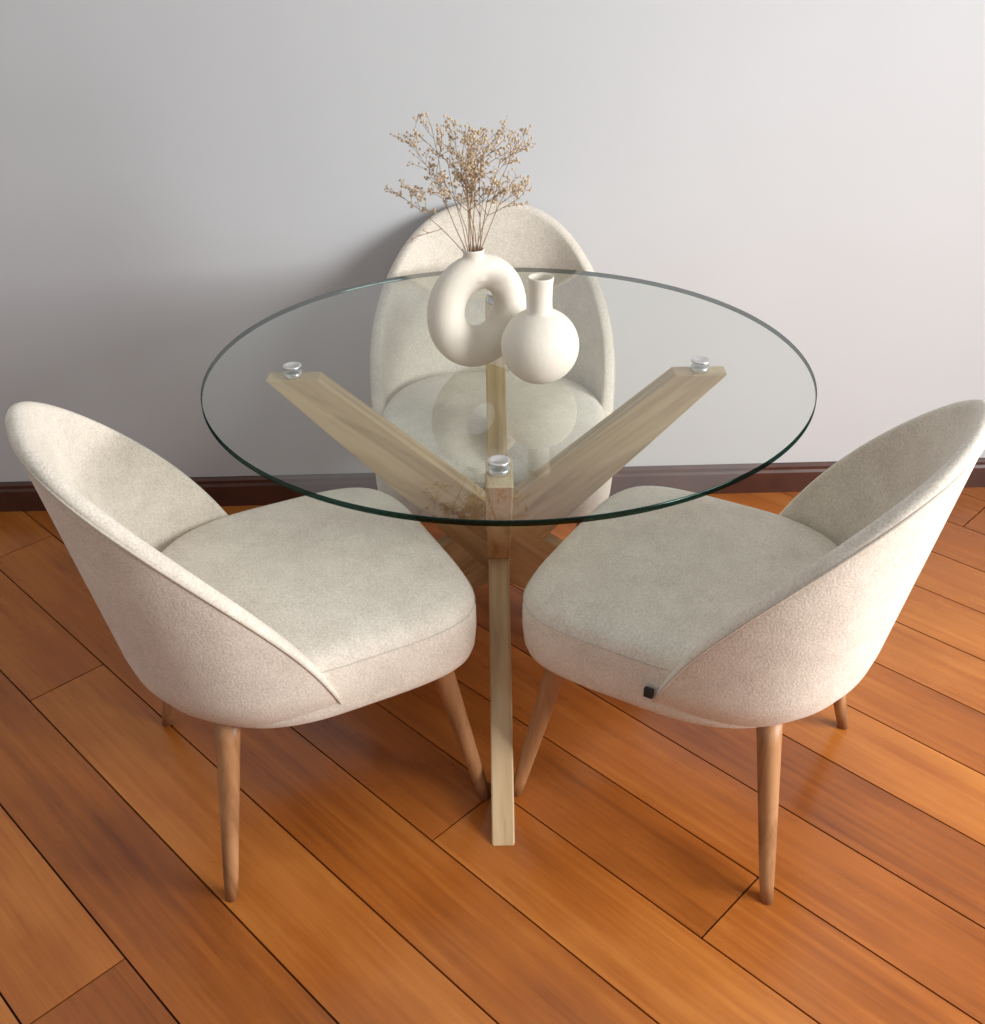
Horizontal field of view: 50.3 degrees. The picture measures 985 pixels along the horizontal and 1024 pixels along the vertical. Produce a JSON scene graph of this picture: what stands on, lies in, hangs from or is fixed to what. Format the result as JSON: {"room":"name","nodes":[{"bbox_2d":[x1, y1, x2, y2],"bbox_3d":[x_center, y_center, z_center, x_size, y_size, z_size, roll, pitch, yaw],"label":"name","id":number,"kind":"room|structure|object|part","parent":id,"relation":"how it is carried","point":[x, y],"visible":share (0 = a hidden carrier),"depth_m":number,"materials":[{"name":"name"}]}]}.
{"room":"dining room","nodes":[
{"label":"dining room","id":0,"kind":"room"},
{"bbox_2d":[0,0,984,481],"bbox_3d":[-0.054,-1.173,2.517,5.304,2.620,0.100,-1,31,-1],"label":"wall","id":1,"kind":"structure","parent":0,"point":[177,177],"depth_m":2.68,"materials":[{"name":"paint"}]},
{"bbox_2d":[0,458,984,511],"bbox_3d":[-0.039,-0.080,3.113,5.102,0.092,0.016,-1,31,-1],"label":"baseboard","id":2,"kind":"structure","parent":1,"relation":"attached to","point":[790,476],"depth_m":3.10,"materials":[{"name":"brown wood"}]},
{"bbox_2d":[0,487,984,1023],"bbox_3d":[-0.024,1.025,1.396,5.100,0.012,4.211,-1,31,0],"label":"floor","id":3,"kind":"structure","parent":0,"point":[374,887],"depth_m":2.01,"materials":[{"name":"brown wood"}]},
{"bbox_2d":[5,401,490,902],"bbox_3d":[-0.425,0.159,1.968,0.708,0.884,0.609,-16,34,-23],"label":"dining chair","id":4,"kind":"object","parent":3,"relation":"on","point":[304,609],"visible":0.99,"depth_m":1.84,"materials":[{"name":"beige fabric"}]},
{"bbox_3d":[-0.668,0.326,2.210,0.135,0.352,0.045,13,34,22],"label":"leg","id":5,"kind":"part","parent":4,"relation":"part of","materials":[{"name":"brown wood"}]},
{"bbox_3d":[-0.466,0.526,1.877,0.045,0.352,0.135,5,32,9],"label":"leg","id":6,"kind":"part","parent":4,"relation":"part of","materials":[{"name":"brown wood"}]},
{"bbox_2d":[161,488,475,727],"bbox_3d":[-0.363,0.162,2.009,0.566,0.158,0.556,-16,34,-23],"label":"seat cushion","id":7,"kind":"object","parent":4,"relation":"on","point":[374,604],"depth_m":1.89,"materials":[{"name":"beige fabric"}]},
{"bbox_3d":[-0.065,0.417,2.047,0.122,0.352,0.045,5,32,9],"label":"leg","id":8,"kind":"part","parent":4,"relation":"part of","materials":[{"name":"brown wood"}]},
{"bbox_2d":[370,201,614,525],"bbox_3d":[0.002,-0.236,2.607,0.609,0.884,0.708,-1,31,0],"label":"dining chair","id":9,"kind":"object","parent":3,"relation":"on","point":[439,402],"visible":0.56,"depth_m":2.63,"materials":[{"name":"beige fabric"}]},
{"bbox_2d":[376,371,611,523],"bbox_3d":[0.003,-0.178,2.560,0.556,0.158,0.566,-1,31,0],"label":"seat cushion","id":10,"kind":"object","parent":9,"relation":"on","point":[446,413],"depth_m":2.50,"materials":[{"name":"beige fabric"}]},
{"bbox_2d":[201,268,816,845],"bbox_3d":[0.034,0.023,2.302,1.200,0.758,1.200,-1,31,0],"label":"glass dining table","id":11,"kind":"object","parent":3,"relation":"on","point":[499,535],"visible":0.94,"depth_m":2.18,"materials":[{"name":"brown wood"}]},
{"bbox_3d":[-0.402,-0.279,2.115,0.038,0.010,0.038,-1,31,0],"label":"glass mount","id":12,"kind":"part","parent":11,"relation":"part of","materials":[{"name":"metal"}]},
{"bbox_3d":[0.036,0.065,2.328,1.260,0.162,0.046,33,25,-19],"label":"leg","id":13,"kind":"part","parent":11,"relation":"part of","materials":[{"name":"brown wood"}]},
{"bbox_2d":[427,245,525,366],"bbox_3d":[-0.030,-0.396,2.039,0.208,0.237,0.076,-16,34,-23],"label":"vase","id":14,"kind":"object","parent":11,"relation":"on","point":[463,343],"visible":0.95,"depth_m":2.00,"materials":[{"name":"ceramic"}]},
{"bbox_2d":[384,113,535,251],"bbox_3d":[-0.053,-0.596,1.927,0.289,0.274,0.206,13,34,22],"label":"flower bouquet","id":15,"kind":"object","parent":14,"relation":"on","point":[468,165],"visible":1,"depth_m":1.90,"materials":[{"name":"beige plant"}]},
{"bbox_3d":[0.005,-0.497,2.466,0.038,0.010,0.038,-1,31,0],"label":"glass mount","id":16,"kind":"part","parent":11,"relation":"part of","materials":[{"name":"metal"}]},
{"bbox_3d":[0.011,-0.071,1.765,0.038,0.010,0.038,-1,31,0],"label":"glass mount","id":17,"kind":"part","parent":11,"relation":"part of","materials":[{"name":"metal"}]},
{"bbox_3d":[0.013,0.053,2.347,0.046,0.162,1.260,-1,-7,0],"label":"leg","id":18,"kind":"part","parent":11,"relation":"part of","materials":[{"name":"brown wood"}]},
{"bbox_3d":[0.013,0.077,2.308,0.044,0.162,1.260,-1,70,0],"label":"leg","id":19,"kind":"part","parent":11,"relation":"part of","materials":[{"name":"brown wood"}]},
{"bbox_3d":[0.030,-0.294,2.110,1.200,0.011,1.200,-1,31,0],"label":"glass","id":20,"kind":"part","parent":11,"relation":"part of","materials":[{"name":"clear glass"}]},
{"bbox_2d":[501,272,578,383],"bbox_3d":[0.090,-0.346,1.985,0.149,0.206,0.149,-1,31,0],"label":"bottle vase","id":21,"kind":"object","parent":11,"relation":"on","point":[540,344],"visible":1,"depth_m":1.95,"materials":[{"name":"ceramic"}]},
{"bbox_3d":[-0.010,0.065,2.328,1.260,0.162,0.044,-35,25,19],"label":"leg","id":22,"kind":"part","parent":11,"relation":"part of","materials":[{"name":"brown wood"}]},
{"bbox_3d":[0.418,-0.290,2.115,0.038,0.010,0.038,-1,31,0],"label":"glass mount","id":23,"kind":"part","parent":11,"relation":"part of","materials":[{"name":"metal"}]},
{"bbox_2d":[514,399,984,904],"bbox_3d":[0.452,0.156,1.953,0.708,0.884,0.609,17,35,26],"label":"dining chair","id":24,"kind":"object","parent":3,"relation":"on","point":[706,610],"visible":1,"depth_m":1.82,"materials":[{"name":"beige fabric"}]},
{"bbox_3d":[0.094,0.411,2.052,0.122,0.352,0.045,-4,31,-6],"label":"leg","id":25,"kind":"part","parent":24,"relation":"part of","materials":[{"name":"brown wood"}]},
{"bbox_2d":[522,486,837,728],"bbox_3d":[0.391,0.159,1.996,0.566,0.158,0.556,17,35,26],"label":"seat cushion","id":26,"kind":"object","parent":24,"relation":"on","point":[620,604],"depth_m":1.88,"materials":[{"name":"beige fabric"}]},
{"bbox_3d":[0.484,0.524,1.858,0.045,0.352,0.135,-4,31,-6],"label":"leg","id":27,"kind":"part","parent":24,"relation":"part of","materials":[{"name":"brown wood"}]},
{"bbox_3d":[0.707,0.326,2.179,0.135,0.352,0.045,-12,33,-18],"label":"leg","id":28,"kind":"part","parent":24,"relation":"part of","materials":[{"name":"brown wood"}]}
]}

